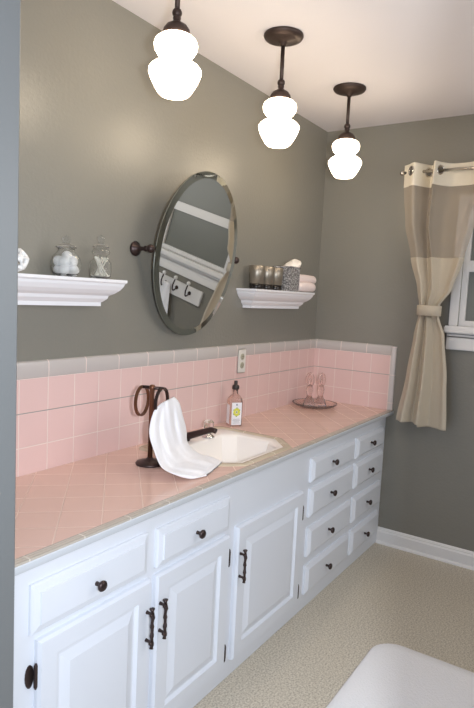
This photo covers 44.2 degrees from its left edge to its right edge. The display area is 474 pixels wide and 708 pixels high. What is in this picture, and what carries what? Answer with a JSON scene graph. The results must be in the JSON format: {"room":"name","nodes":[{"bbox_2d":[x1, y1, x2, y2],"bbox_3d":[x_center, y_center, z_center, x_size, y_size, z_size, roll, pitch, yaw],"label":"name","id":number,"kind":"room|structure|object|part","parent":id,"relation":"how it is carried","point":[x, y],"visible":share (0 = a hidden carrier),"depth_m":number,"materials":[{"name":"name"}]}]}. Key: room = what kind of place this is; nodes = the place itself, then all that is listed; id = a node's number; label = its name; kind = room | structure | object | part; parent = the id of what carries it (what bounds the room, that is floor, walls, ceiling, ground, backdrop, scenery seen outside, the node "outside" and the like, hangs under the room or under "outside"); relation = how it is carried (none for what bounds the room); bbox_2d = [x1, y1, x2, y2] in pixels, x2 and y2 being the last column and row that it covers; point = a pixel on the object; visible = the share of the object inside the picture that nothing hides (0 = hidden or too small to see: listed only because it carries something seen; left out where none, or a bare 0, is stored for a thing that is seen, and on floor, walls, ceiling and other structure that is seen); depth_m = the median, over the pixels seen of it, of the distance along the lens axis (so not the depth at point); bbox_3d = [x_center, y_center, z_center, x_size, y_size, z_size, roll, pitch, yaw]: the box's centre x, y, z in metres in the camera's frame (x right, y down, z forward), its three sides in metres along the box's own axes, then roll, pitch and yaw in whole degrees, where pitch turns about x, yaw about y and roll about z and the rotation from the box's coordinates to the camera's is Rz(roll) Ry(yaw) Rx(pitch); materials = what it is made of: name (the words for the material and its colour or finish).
{"room":"bathroom","nodes":[
{"label":"bathroom","id":0,"kind":"room"},
{"bbox_2d":[0,0,20,707],"bbox_3d":[-0.025,0.119,0.813,2.200,2.356,0.138,7,7,33],"label":"wall","id":1,"kind":"structure","parent":0,"point":[10,10],"depth_m":1.14,"materials":[{"name":"grey paint"}]},
{"bbox_2d":[17,0,327,361],"bbox_3d":[-0.861,-0.002,1.623,0.100,2.356,4.872,7,7,33],"label":"wall","id":2,"kind":"structure","parent":0,"point":[102,152],"depth_m":2.14,"materials":[{"name":"grey paint"}]},
{"bbox_2d":[18,273,126,305],"bbox_3d":[-0.594,-0.196,1.801,0.112,0.092,0.605,7,7,33],"label":"wall shelf","id":3,"kind":"object","parent":2,"relation":"attached to","point":[33,289],"visible":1,"depth_m":1.83,"materials":[{"name":"white paint"}]},
{"bbox_2d":[18,248,28,271],"bbox_3d":[-0.642,-0.273,1.705,0.064,0.071,0.063,7,7,33],"label":"ornament","id":4,"kind":"object","parent":3,"relation":"on","point":[23,258],"visible":0.41,"depth_m":1.69,"materials":[{"name":"white"}]},
{"bbox_2d":[50,235,81,276],"bbox_3d":[-0.541,-0.311,1.851,0.095,0.130,0.095,7,7,33],"label":"jar","id":5,"kind":"object","parent":3,"relation":"on","point":[65,262],"visible":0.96,"depth_m":1.82,"materials":[{"name":"clear glass"}]},
{"bbox_3d":[-0.539,-0.355,1.847,0.068,0.041,0.068,7,7,33],"label":"glass lid","id":6,"kind":"part","parent":5,"relation":"part of","materials":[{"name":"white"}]},
{"bbox_3d":[-0.542,-0.290,1.853,0.095,0.088,0.095,7,7,33],"label":"glass","id":7,"kind":"part","parent":5,"relation":"part of","materials":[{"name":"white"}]},
{"bbox_2d":[89,235,111,278],"bbox_3d":[-0.460,-0.328,1.972,0.074,0.147,0.074,7,7,33],"label":"cotton swab jar","id":8,"kind":"object","parent":3,"relation":"on","point":[100,267],"visible":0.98,"depth_m":1.95,"materials":[{"name":"clear glass"}]},
{"bbox_3d":[-0.457,-0.379,1.967,0.056,0.044,0.056,7,7,33],"label":"glass lid","id":9,"kind":"part","parent":8,"relation":"part of","materials":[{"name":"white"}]},
{"bbox_2d":[130,171,238,334],"bbox_3d":[-0.170,-0.401,2.386,0.138,0.656,0.620,7,7,33],"label":"oval mirror","id":10,"kind":"object","parent":2,"relation":"attached to","point":[194,258],"visible":1,"depth_m":2.34,"materials":[{"name":"silver metal"}]},
{"bbox_3d":[-0.316,-0.387,2.147,0.031,0.031,0.034,7,7,33],"label":"pivot knob","id":11,"kind":"part","parent":10,"relation":"part of","materials":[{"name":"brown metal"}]},
{"bbox_3d":[-0.156,-0.399,2.377,0.102,0.606,0.472,7,7,33],"label":"glass","id":12,"kind":"part","parent":10,"relation":"part of","materials":[{"name":"white mirror"}]},
{"bbox_2d":[16,339,396,476],"bbox_3d":[-0.013,0.196,2.389,0.509,0.392,2.482,7,7,33],"label":"tile backsplash","id":13,"kind":"structure","parent":2,"relation":"attached to","point":[69,410],"depth_m":2.39,"materials":[{"name":"pink tile"}]},
{"bbox_2d":[237,349,245,372],"bbox_3d":[0.024,0.034,2.850,0.010,0.118,0.068,7,7,33],"label":"wall outlet","id":14,"kind":"object","parent":13,"relation":"attached to","point":[241,352],"visible":1,"depth_m":2.84,"materials":[{"name":"white plastic"}]},
{"bbox_3d":[0.660,0.139,3.425,0.482,0.310,0.010,7,7,33],"label":"tile panel","id":15,"kind":"part","parent":13,"relation":"part of","materials":[{"name":"pink tile"}]},
{"bbox_2d":[236,288,314,308],"bbox_3d":[0.212,-0.280,3.010,0.112,0.092,0.615,7,7,33],"label":"wall shelf","id":16,"kind":"object","parent":2,"relation":"attached to","point":[250,298],"visible":1,"depth_m":2.90,"materials":[{"name":"white paint"}]},
{"bbox_2d":[249,265,264,288],"bbox_3d":[0.095,-0.369,2.807,0.076,0.112,0.076,7,7,33],"label":"tumbler","id":17,"kind":"object","parent":16,"relation":"on","point":[257,272],"visible":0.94,"depth_m":2.78,"materials":[{"name":"clear glass"}]},
{"bbox_2d":[263,266,274,289],"bbox_3d":[0.146,-0.374,2.884,0.076,0.112,0.076,7,7,33],"label":"tumbler","id":18,"kind":"object","parent":16,"relation":"on","point":[269,271],"visible":0.6,"depth_m":2.85,"materials":[{"name":"grey"}]},
{"bbox_2d":[273,268,283,290],"bbox_3d":[0.195,-0.379,2.957,0.076,0.112,0.076,7,7,33],"label":"tumbler","id":19,"kind":"object","parent":16,"relation":"on","point":[278,274],"visible":0.5,"depth_m":2.93,"materials":[{"name":"grey"}]},
{"bbox_2d":[273,266,300,291],"bbox_3d":[0.258,-0.393,3.053,0.111,0.128,0.110,7,7,33],"label":"box","id":20,"kind":"object","parent":16,"relation":"on","point":[291,274],"visible":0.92,"depth_m":3.00,"materials":[{"name":"silver metal"}]},
{"bbox_2d":[283,259,301,266],"bbox_3d":[0.289,-0.449,3.092,0.103,0.112,0.122,3,6,2],"label":"tissue","id":21,"kind":"object","parent":20,"relation":"in","point":[294,262],"visible":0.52,"depth_m":3.06,"materials":[{"name":"white paper"}]},
{"bbox_2d":[299,282,315,291],"bbox_3d":[0.367,-0.365,3.180,0.056,0.054,0.190,7,7,33],"label":"rolled towel","id":22,"kind":"object","parent":16,"relation":"on","point":[303,286],"visible":0.7,"depth_m":3.16,"materials":[{"name":"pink fabric"}]},
{"bbox_2d":[299,274,315,283],"bbox_3d":[0.366,-0.412,3.223,0.054,0.052,0.245,7,7,33],"label":"rolled towel","id":23,"kind":"object","parent":22,"relation":"on","point":[303,278],"visible":0.48,"depth_m":3.21,"materials":[{"name":"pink fabric"}]},
{"bbox_2d":[112,0,473,131],"bbox_3d":[0.748,-1.149,1.767,2.400,0.050,2.722,7,7,33],"label":"ceiling","id":24,"kind":"structure","parent":0,"point":[414,59],"depth_m":2.30,"materials":[{"name":"white paint"}]},
{"bbox_2d":[148,0,200,99],"bbox_3d":[-0.175,-0.957,1.696,0.154,0.406,0.154,7,7,33],"label":"pendant light","id":25,"kind":"object","parent":24,"relation":"hanging from","point":[174,76],"visible":1,"depth_m":1.66,"materials":[{"name":"white glass"}]},
{"bbox_3d":[-0.171,-1.049,1.687,0.029,0.152,0.029,7,7,33],"label":"stem","id":26,"kind":"part","parent":25,"relation":"part of","materials":[{"name":"brown metal"}]},
{"bbox_2d":[258,26,303,147],"bbox_3d":[0.165,-0.991,2.206,0.154,0.406,0.154,7,7,33],"label":"pendant light","id":27,"kind":"object","parent":24,"relation":"hanging from","point":[278,130],"visible":1,"depth_m":2.17,"materials":[{"name":"white glass"}]},
{"bbox_3d":[0.159,-0.875,2.218,0.154,0.173,0.154,7,7,33],"label":"glass globe","id":28,"kind":"part","parent":27,"relation":"part of","materials":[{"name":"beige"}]},
{"bbox_3d":[0.170,-1.083,2.197,0.029,0.152,0.029,7,7,33],"label":"stem","id":29,"kind":"part","parent":27,"relation":"part of","materials":[{"name":"brown metal"}]},
{"bbox_2d":[328,82,365,178],"bbox_3d":[0.511,-1.025,2.717,0.154,0.406,0.154,7,7,33],"label":"pendant light","id":30,"kind":"object","parent":24,"relation":"hanging from","point":[345,165],"visible":1,"depth_m":2.68,"materials":[{"name":"white glass"}]},
{"bbox_3d":[0.505,-0.909,2.729,0.154,0.173,0.154,7,7,33],"label":"glass globe","id":31,"kind":"part","parent":30,"relation":"part of","materials":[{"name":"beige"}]},
{"bbox_3d":[0.515,-1.118,2.708,0.029,0.152,0.029,7,7,33],"label":"stem","id":32,"kind":"part","parent":30,"relation":"part of","materials":[{"name":"brown metal"}]},
{"bbox_2d":[193,543,473,707],"bbox_3d":[0.244,1.327,0.976,2.900,0.050,4.872,7,7,33],"label":"floor","id":33,"kind":"structure","parent":0,"point":[424,605],"depth_m":2.47,"materials":[{"name":"carpet"}]},
{"bbox_2d":[13,418,385,707],"bbox_3d":[-0.033,0.764,2.440,0.522,0.746,2.482,7,7,33],"label":"bathroom vanity","id":34,"kind":"object","parent":33,"relation":"on","point":[158,611],"visible":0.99,"depth_m":1.87,"materials":[{"name":"white paint"}]},
{"bbox_3d":[-0.364,0.579,1.503,0.020,0.122,0.393,7,7,33],"label":"drawer","id":35,"kind":"part","parent":34,"relation":"part of","materials":[{"name":"white paint"}]},
{"bbox_3d":[-0.371,0.900,1.547,0.020,0.486,0.387,7,7,33],"label":"door","id":36,"kind":"part","parent":34,"relation":"part of","materials":[{"name":"white paint"}]},
{"bbox_3d":[-0.347,0.588,1.485,0.029,0.029,0.029,7,7,33],"label":"knob","id":37,"kind":"part","parent":34,"relation":"part of","materials":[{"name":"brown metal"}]},
{"bbox_3d":[-0.250,0.783,1.667,0.032,0.122,0.020,7,7,33],"label":"handle","id":38,"kind":"part","parent":34,"relation":"part of","materials":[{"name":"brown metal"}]},
{"bbox_3d":[-0.218,0.777,1.714,0.032,0.122,0.020,7,7,33],"label":"handle","id":39,"kind":"part","parent":34,"relation":"part of","materials":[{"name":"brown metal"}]},
{"bbox_3d":[-0.145,0.877,1.886,0.020,0.486,0.377,7,7,33],"label":"door","id":40,"kind":"part","parent":34,"relation":"part of","materials":[{"name":"white paint"}]},
{"bbox_3d":[-0.129,0.557,1.855,0.020,0.118,0.373,7,7,33],"label":"drawer","id":41,"kind":"part","parent":34,"relation":"part of","materials":[{"name":"white paint"}]},
{"bbox_3d":[-0.114,0.564,1.835,0.029,0.029,0.029,7,7,33],"label":"knob","id":42,"kind":"part","parent":34,"relation":"part of","materials":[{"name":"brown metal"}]},
{"bbox_2d":[15,402,393,575],"bbox_3d":[-0.014,0.376,2.401,0.507,0.035,2.481,7,7,33],"label":"countertop","id":43,"kind":"structure","parent":34,"relation":"on","point":[64,509],"depth_m":1.81,"materials":[{"name":"pink tile"}]},
{"bbox_2d":[134,384,168,467],"bbox_3d":[-0.299,0.245,2.031,0.100,0.280,0.108,4,6,16],"label":"stand","id":44,"kind":"object","parent":43,"relation":"on","point":[151,403],"visible":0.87,"depth_m":2.02,"materials":[{"name":"brown metal"}]},
{"bbox_3d":[-0.292,0.116,2.018,0.074,0.012,0.011,4,6,16],"label":"cross arm","id":45,"kind":"part","parent":44,"relation":"part of","materials":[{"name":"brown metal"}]},
{"bbox_2d":[149,397,222,478],"bbox_3d":[-0.171,0.277,2.016,0.205,0.227,0.349,5,6,17],"label":"hand towel","id":46,"kind":"object","parent":44,"relation":"hanging from","point":[167,428],"visible":0.99,"depth_m":2.00,"materials":[{"name":"white fabric"}]},
{"bbox_2d":[187,419,216,440],"bbox_3d":[-0.195,0.318,2.384,0.223,0.076,0.178,2,6,-8],"label":"sink faucet","id":47,"kind":"object","parent":43,"relation":"on","point":[209,428],"visible":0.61,"depth_m":2.36,"materials":[{"name":"brown metal"}]},
{"bbox_3d":[-0.152,0.324,2.354,0.160,0.076,0.032,6,7,31],"label":"spout","id":48,"kind":"part","parent":47,"relation":"part of","materials":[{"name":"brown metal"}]},
{"bbox_3d":[-0.118,0.303,2.457,0.043,0.053,0.043,7,7,33],"label":"knob","id":49,"kind":"part","parent":47,"relation":"part of","materials":[{"name":"clear glass"}]},
{"bbox_3d":[-0.059,0.375,2.341,0.448,0.025,0.548,7,7,33],"label":"sink trim","id":50,"kind":"part","parent":43,"relation":"part of","materials":[{"name":"beige tile"}]},
{"bbox_2d":[226,380,242,426],"bbox_3d":[-0.010,0.227,2.704,0.065,0.210,0.053,1,6,-21],"label":"soap bottle","id":51,"kind":"object","parent":43,"relation":"on","point":[234,402],"visible":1,"depth_m":2.69,"materials":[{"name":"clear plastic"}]},
{"bbox_2d":[233,408,239,415],"bbox_3d":[-0.002,0.267,2.683,0.035,0.035,0.001,1,6,-21],"label":"print","id":52,"kind":"object","parent":51,"relation":"on","point":[235,409],"depth_m":2.68},
{"bbox_2d":[187,429,282,462],"bbox_3d":[-0.062,0.447,2.348,0.388,0.164,0.488,7,7,33],"label":"sink","id":53,"kind":"object","parent":43,"relation":"in","point":[228,446],"visible":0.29,"depth_m":2.49,"materials":[{"name":"white ceramic"}]},
{"bbox_2d":[292,398,336,409],"bbox_3d":[0.436,0.284,3.289,0.254,0.024,0.254,7,7,33],"label":"glass tray","id":54,"kind":"object","parent":43,"relation":"on","point":[299,402],"visible":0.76,"depth_m":3.28,"materials":[{"name":"white"}]},
{"bbox_2d":[303,372,314,405],"bbox_3d":[0.408,0.197,3.274,0.067,0.189,0.067,0,6,-27],"label":"glass figurine","id":55,"kind":"object","parent":54,"relation":"on","point":[308,400],"visible":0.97,"depth_m":3.26,"materials":[{"name":"clear"}]},
{"bbox_2d":[315,373,325,406],"bbox_3d":[0.473,0.199,3.286,0.067,0.189,0.067,-3,8,-44],"label":"glass figurine","id":56,"kind":"object","parent":54,"relation":"on","point":[320,401],"visible":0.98,"depth_m":3.27,"materials":[{"name":"clear"}]},
{"bbox_3d":[0.020,0.752,2.071,0.032,0.122,0.020,7,7,33],"label":"handle","id":57,"kind":"part","parent":34,"relation":"part of","materials":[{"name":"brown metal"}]},
{"bbox_3d":[0.127,0.843,2.293,0.020,0.499,0.502,7,7,33],"label":"door","id":58,"kind":"part","parent":34,"relation":"part of","materials":[{"name":"white paint"}]},
{"bbox_3d":[0.431,0.988,2.780,0.020,0.132,0.474,7,7,33],"label":"drawer","id":59,"kind":"part","parent":34,"relation":"part of","materials":[{"name":"white paint"}]},
{"bbox_3d":[0.439,0.816,2.763,0.020,0.134,0.474,7,7,33],"label":"drawer","id":60,"kind":"part","parent":34,"relation":"part of","materials":[{"name":"white paint"}]},
{"bbox_3d":[0.448,0.638,2.745,0.020,0.130,0.474,7,7,33],"label":"drawer","id":61,"kind":"part","parent":34,"relation":"part of","materials":[{"name":"white paint"}]},
{"bbox_3d":[0.455,0.494,2.730,0.020,0.106,0.474,7,7,33],"label":"drawer","id":62,"kind":"part","parent":34,"relation":"part of","materials":[{"name":"white paint"}]},
{"bbox_3d":[0.688,0.962,3.166,0.020,0.132,0.390,7,7,33],"label":"drawer","id":63,"kind":"part","parent":34,"relation":"part of","materials":[{"name":"white paint"}]},
{"bbox_3d":[0.696,0.790,3.148,0.020,0.134,0.390,7,7,33],"label":"drawer","id":64,"kind":"part","parent":34,"relation":"part of","materials":[{"name":"white paint"}]},
{"bbox_3d":[0.705,0.612,3.131,0.020,0.130,0.390,7,7,33],"label":"drawer","id":65,"kind":"part","parent":34,"relation":"part of","materials":[{"name":"white paint"}]},
{"bbox_3d":[0.712,0.468,3.116,0.020,0.106,0.390,7,7,33],"label":"drawer","id":66,"kind":"part","parent":34,"relation":"part of","materials":[{"name":"white paint"}]},
{"bbox_2d":[326,643,473,707],"bbox_3d":[0.630,1.215,1.909,0.622,0.021,0.762,7,7,33],"label":"bath rug","id":67,"kind":"object","parent":33,"relation":"on","point":[389,675],"visible":1,"depth_m":2.10,"materials":[{"name":"white fabric"}]},
{"bbox_2d":[315,114,473,551],"bbox_3d":[1.458,-0.022,2.949,2.300,2.356,0.100,7,7,33],"label":"wall","id":68,"kind":"structure","parent":0,"point":[367,286],"depth_m":3.25,"materials":[{"name":"grey paint"}]},
{"bbox_2d":[375,526,473,570],"bbox_3d":[1.527,1.125,2.910,1.724,0.090,0.016,7,7,33],"label":"baseboard","id":69,"kind":"structure","parent":68,"relation":"attached to","point":[459,555],"depth_m":3.22,"materials":[{"name":"white paint"}]},
{"bbox_2d":[400,166,473,175],"bbox_3d":[1.360,-0.906,2.830,1.128,0.036,0.105,7,7,33],"label":"curtain rod","id":70,"kind":"object","parent":68,"relation":"attached to","point":[402,173],"visible":0.65,"depth_m":2.97,"materials":[{"name":"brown metal"}]},
{"bbox_2d":[396,160,473,430],"bbox_3d":[1.036,-0.294,3.034,0.445,1.372,0.116,7,7,33],"label":"window curtain","id":71,"kind":"object","parent":70,"relation":"hanging from","point":[439,207],"visible":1,"depth_m":3.04,"materials":[{"name":"beige fabric"}]},
{"bbox_3d":[1.001,-0.056,3.063,0.289,0.891,0.079,7,7,33],"label":"panel","id":72,"kind":"part","parent":71,"relation":"part of","materials":[{"name":"beige fabric"}]},
{"bbox_3d":[1.050,-0.679,2.998,0.427,0.372,0.101,7,7,33],"label":"sheer panel","id":73,"kind":"part","parent":71,"relation":"part of","materials":[{"name":"beige fabric"}]},
{"bbox_2d":[443,229,473,350],"bbox_3d":[1.436,-0.391,2.878,0.748,0.800,0.100,7,7,33],"label":"window","id":74,"kind":"structure","parent":68,"relation":"in","point":[459,337],"depth_m":3.06,"materials":[{"name":"white paint"}]},
{"bbox_3d":[1.435,-0.452,2.865,0.718,0.675,0.016,7,7,33],"label":"casing","id":75,"kind":"part","parent":74,"relation":"part of","materials":[{"name":"white paint"}]},
{"bbox_3d":[1.422,-0.099,2.907,0.748,0.037,0.100,7,7,33],"label":"sill","id":76,"kind":"part","parent":74,"relation":"part of","materials":[{"name":"white paint"}]},
{"bbox_3d":[1.455,-0.429,2.900,0.628,0.625,0.038,7,7,33],"label":"sash","id":77,"kind":"part","parent":74,"relation":"part of","materials":[{"name":"white paint"}]},
{"bbox_3d":[1.448,-0.280,2.915,0.588,0.285,0.006,7,7,33],"label":"pane","id":78,"kind":"part","parent":74,"relation":"part of","materials":[{"name":"clear glass"}]},
{"bbox_3d":[1.462,-0.581,2.885,0.588,0.280,0.006,7,7,33],"label":"pane","id":79,"kind":"part","parent":74,"relation":"part of","materials":[{"name":"clear glass"}]}
]}

